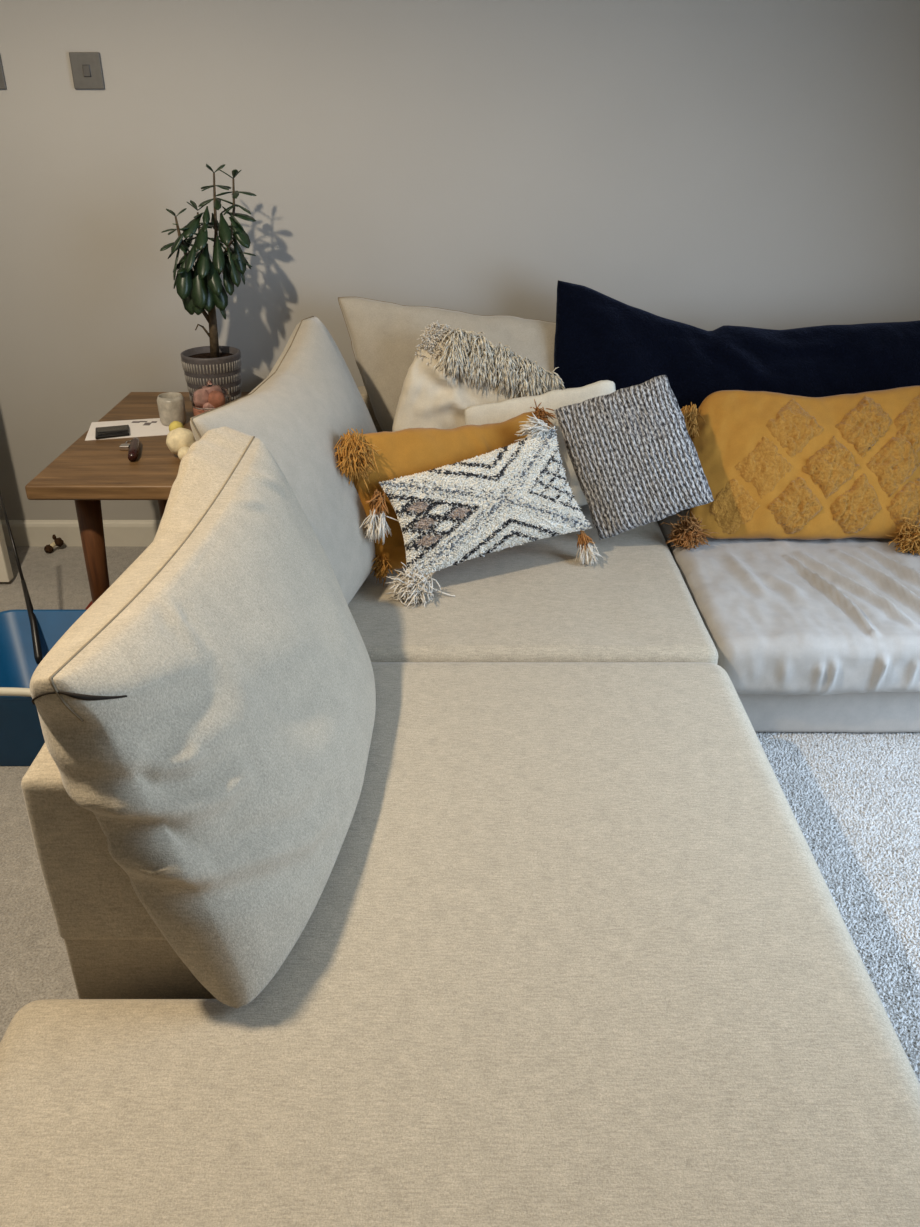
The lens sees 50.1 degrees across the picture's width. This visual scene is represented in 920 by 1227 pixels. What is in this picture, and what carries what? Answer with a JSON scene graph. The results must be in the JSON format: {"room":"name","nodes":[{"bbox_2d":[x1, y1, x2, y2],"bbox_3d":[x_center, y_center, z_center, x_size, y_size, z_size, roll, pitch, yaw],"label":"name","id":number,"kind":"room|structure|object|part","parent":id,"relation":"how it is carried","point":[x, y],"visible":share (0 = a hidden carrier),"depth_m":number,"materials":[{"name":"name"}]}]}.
{"room":"living room","nodes":[
{"label":"living room","id":0,"kind":"room"},
{"bbox_2d":[0,0,919,519],"bbox_3d":[-0.510,-1.349,3.108,4.780,2.420,0.100,0,28,0],"label":"wall","id":1,"kind":"structure","parent":0,"point":[708,165],"depth_m":3.04,"materials":[{"name":"paint"}]},
{"bbox_2d":[0,55,6,88],"bbox_3d":[-1.396,-1.604,2.912,0.090,0.096,0.013,0,28,0],"label":"light switch","id":2,"kind":"object","parent":1,"relation":"attached to","point":[2,77],"visible":1,"depth_m":2.92,"materials":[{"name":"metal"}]},
{"bbox_2d":[1,520,160,546],"bbox_3d":[-0.510,-0.292,3.594,4.580,0.098,0.016,0,28,0],"label":"baseboard","id":3,"kind":"structure","parent":1,"relation":"attached to","point":[26,533],"depth_m":3.58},
{"bbox_2d":[69,52,104,88],"bbox_3d":[-1.103,-1.604,2.911,0.090,0.096,0.014,0,28,0],"label":"light switch","id":4,"kind":"object","parent":1,"relation":"attached to","point":[86,67],"visible":1,"depth_m":2.91,"materials":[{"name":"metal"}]},
{"bbox_2d":[0,547,919,1082],"bbox_3d":[-0.510,1.482,0.395,4.780,0.106,7.530,0,28,0],"label":"floor","id":5,"kind":"structure","parent":0,"point":[853,797],"depth_m":2.17,"materials":[{"name":"carpet"}]},
{"bbox_2d":[0,520,12,581],"bbox_3d":[-1.907,-0.979,2.840,0.785,1.988,0.108,0,28,0],"label":"door","id":6,"kind":"structure","parent":5,"relation":"on","point":[6,574],"depth_m":3.29,"materials":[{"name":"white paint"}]},
{"bbox_2d":[0,610,85,765],"bbox_3d":[-1.058,0.183,2.511,0.411,0.252,0.452,0,28,0],"label":"tub","id":7,"kind":"object","parent":5,"relation":"on","point":[21,735],"visible":0.31,"depth_m":2.65,"materials":[{"name":"blue plastic"}]},
{"bbox_3d":[-1.050,0.190,2.277,0.291,0.048,0.031,0,28,0],"label":"tub handle","id":8,"kind":"part","parent":7,"relation":"part of","materials":[{"name":"plastic"}]},
{"bbox_2d":[0,491,42,664],"bbox_3d":[-1.225,-0.140,2.734,0.027,0.383,0.528,-13,30,-23],"label":"wand","id":9,"kind":"object","parent":7,"relation":"in","point":[38,656],"visible":0.93,"depth_m":2.65,"materials":[{"name":"black plastic"}]},
{"bbox_3d":[-1.272,-0.252,2.772,0.008,0.221,0.333,-14,31,-25],"label":"wand rod","id":10,"kind":"part","parent":9,"relation":"part of","materials":[{"name":"black plastic"}]},
{"bbox_2d":[44,534,63,552],"bbox_3d":[-1.466,-0.251,3.553,0.073,0.064,0.033,-22,35,-36],"label":"toy","id":11,"kind":"object","parent":5,"relation":"on","point":[57,541],"visible":1,"depth_m":3.55,"materials":[{"name":"brown fur"}]},
{"bbox_2d":[25,392,249,602],"bbox_3d":[-0.864,-0.280,3.048,0.497,0.581,0.915,0,28,0],"label":"side table","id":12,"kind":"object","parent":5,"relation":"on","point":[87,473],"visible":0.32,"depth_m":2.65,"materials":[{"name":"brown wood"}]},
{"bbox_3d":[-1.002,-0.103,2.754,0.071,0.539,0.068,0,28,0],"label":"leg","id":13,"kind":"part","parent":12,"relation":"part of","materials":[{"name":"brown wood"}]},
{"bbox_2d":[85,418,169,440],"bbox_3d":[-0.985,-0.552,2.939,0.240,0.002,0.182,-6,28,-12],"label":"paper sheet","id":14,"kind":"object","parent":12,"relation":"on","point":[139,427],"visible":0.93,"depth_m":2.95,"materials":[{"name":"grey paper"}]},
{"bbox_2d":[95,425,129,438],"bbox_3d":[-1.020,-0.533,2.891,0.095,0.009,0.099,-8,29,-16],"label":"phone","id":15,"kind":"object","parent":14,"relation":"on","point":[121,430],"visible":1,"depth_m":2.88,"materials":[{"name":"black plastic"}]},
{"bbox_2d":[119,437,139,461],"bbox_3d":[-0.920,-0.461,2.737,0.056,0.027,0.184,-6,28,-12],"label":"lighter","id":16,"kind":"object","parent":12,"relation":"on","point":[133,447],"visible":1,"depth_m":2.71,"materials":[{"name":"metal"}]},
{"bbox_3d":[-1.002,-0.417,3.357,0.071,0.539,0.068,0,28,0],"label":"leg","id":17,"kind":"part","parent":12,"relation":"part of","materials":[{"name":"brown wood"}]},
{"bbox_2d":[157,392,185,425],"bbox_3d":[-0.868,-0.615,2.967,0.080,0.087,0.080,0,28,0],"label":"glass tumbler","id":18,"kind":"object","parent":12,"relation":"on","point":[171,405],"visible":0.88,"depth_m":2.94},
{"bbox_2d":[166,421,195,459],"bbox_3d":[-0.765,-0.472,2.698,0.086,0.082,0.149,0,28,0],"label":"toy","id":19,"kind":"object","parent":12,"relation":"on","point":[179,439],"visible":0.73,"depth_m":2.67,"materials":[{"name":"yellow fabric"}]},
{"bbox_2d":[160,164,256,401],"bbox_3d":[-0.737,-0.967,2.970,0.272,0.707,0.223,6,28,11],"label":"potted plant","id":20,"kind":"object","parent":12,"relation":"on","point":[201,289],"visible":0.9,"depth_m":2.90,"materials":[{"name":"green plant"}]},
{"bbox_3d":[-0.739,-1.022,2.937,0.179,0.531,0.077,0,28,0],"label":"stem","id":21,"kind":"part","parent":20,"relation":"part of","materials":[{"name":"green plant"}]},
{"bbox_3d":[-0.775,-0.735,3.101,0.182,0.176,0.182,0,28,0],"label":"pot","id":22,"kind":"part","parent":20,"relation":"part of","materials":[{"name":"grey ceramic"}]},
{"bbox_2d":[191,380,230,415],"bbox_3d":[-0.752,-0.643,2.980,0.118,0.125,0.118,0,28,0],"label":"glass jar","id":23,"kind":"object","parent":12,"relation":"on","point":[205,398],"visible":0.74,"depth_m":2.94,"materials":[{"name":"pink"}]},
{"bbox_2d":[0,386,919,1226],"bbox_3d":[0.551,0.196,2.036,2.395,0.668,3.198,0,28,0],"label":"sofa","id":24,"kind":"object","parent":5,"relation":"on","point":[574,950],"visible":0.64,"depth_m":1.44,"materials":[{"name":"beige fabric"}]},
{"bbox_3d":[-0.489,-0.170,2.339,0.187,0.301,2.238,0,28,0],"label":"armrest","id":25,"kind":"part","parent":24,"relation":"part of","materials":[{"name":"beige fabric"}]},
{"bbox_2d":[30,426,375,1008],"bbox_3d":[-0.365,0.081,1.697,0.386,0.541,1.005,0,28,0],"label":"cushion","id":26,"kind":"object","parent":24,"relation":"on","point":[213,709],"visible":1,"depth_m":1.44,"materials":[{"name":"beige fabric"}]},
{"bbox_2d":[190,316,376,604],"bbox_3d":[-0.371,-0.380,2.535,0.308,0.597,0.927,4,28,8],"label":"cushion","id":27,"kind":"object","parent":24,"relation":"on","point":[310,397],"visible":0.66,"depth_m":2.41,"materials":[{"name":"beige fabric"}]},
{"bbox_3d":[0.690,-0.500,3.395,2.100,0.550,0.135,0,28,0],"label":"frame","id":28,"kind":"part","parent":24,"relation":"part of","materials":[{"name":"beige fabric"}]},
{"bbox_2d":[334,399,556,586],"bbox_3d":[-0.032,-0.338,2.658,0.726,0.411,0.170,-16,32,-28],"label":"pillow","id":29,"kind":"object","parent":24,"relation":"on","point":[369,459],"visible":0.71,"depth_m":2.56,"materials":[{"name":"fabric"}]},
{"bbox_2d":[338,297,555,431],"bbox_3d":[0.114,-0.681,3.104,0.982,0.587,0.248,0,28,0],"label":"cushion","id":30,"kind":"object","parent":24,"relation":"on","point":[383,335],"visible":0.26,"depth_m":3.04,"materials":[{"name":"beige fabric"}]},
{"bbox_3d":[-0.011,0.640,1.520,1.267,0.260,1.865,0,28,0],"label":"chaise seat","id":31,"kind":"part","parent":24,"relation":"part of","materials":[{"name":"beige fabric"}]},
{"bbox_2d":[392,320,564,431],"bbox_3d":[0.057,-0.600,2.966,0.579,0.544,0.150,0,28,0],"label":"shaggy pillow","id":32,"kind":"object","parent":24,"relation":"on","point":[452,371],"visible":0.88,"depth_m":2.90,"materials":[{"name":"beige fabric"}]},
{"bbox_2d":[359,413,603,607],"bbox_3d":[0.058,-0.282,2.569,0.660,0.394,0.260,-14,31,-25],"label":"patterned pillow","id":33,"kind":"object","parent":24,"relation":"on","point":[518,493],"visible":1,"depth_m":2.55,"materials":[{"name":"white fabric"}]},
{"bbox_3d":[0.134,-0.067,2.870,0.957,0.266,1.168,0,28,0],"label":"corner seat","id":34,"kind":"part","parent":24,"relation":"part of","materials":[{"name":"beige fabric"}]},
{"bbox_2d":[464,380,615,505],"bbox_3d":[0.263,-0.494,2.922,0.499,0.386,0.091,0,28,0],"label":"pillow","id":35,"kind":"object","parent":24,"relation":"on","point":[499,412],"visible":0.27,"depth_m":2.87,"materials":[{"name":"fabric"}]},
{"bbox_2d":[554,375,713,539],"bbox_3d":[0.476,-0.422,2.720,0.456,0.458,0.122,6,28,11],"label":"knit pillow","id":36,"kind":"object","parent":24,"relation":"on","point":[634,458],"visible":1,"depth_m":2.68,"materials":[{"name":"grey fabric"}]},
{"bbox_2d":[554,280,919,433],"bbox_3d":[0.988,-0.681,3.054,1.418,0.645,0.270,0,28,0],"label":"pillow","id":37,"kind":"object","parent":24,"relation":"on","point":[598,336],"visible":0.39,"depth_m":3.00,"materials":[{"name":"blue fabric"}]},
{"bbox_2d":[657,509,919,695],"bbox_3d":[1.182,-0.121,2.867,1.132,0.198,1.135,0,28,0],"label":"seat cushion","id":38,"kind":"object","parent":24,"relation":"on","point":[782,617],"depth_m":2.50,"materials":[{"name":"white fabric"}]},
{"bbox_2d":[660,386,919,554],"bbox_3d":[0.987,-0.417,2.825,0.819,0.398,0.346,1,28,2],"label":"pillow","id":39,"kind":"object","parent":24,"relation":"on","point":[774,465],"visible":0.99,"depth_m":2.81,"materials":[{"name":"fabric"}]}
]}

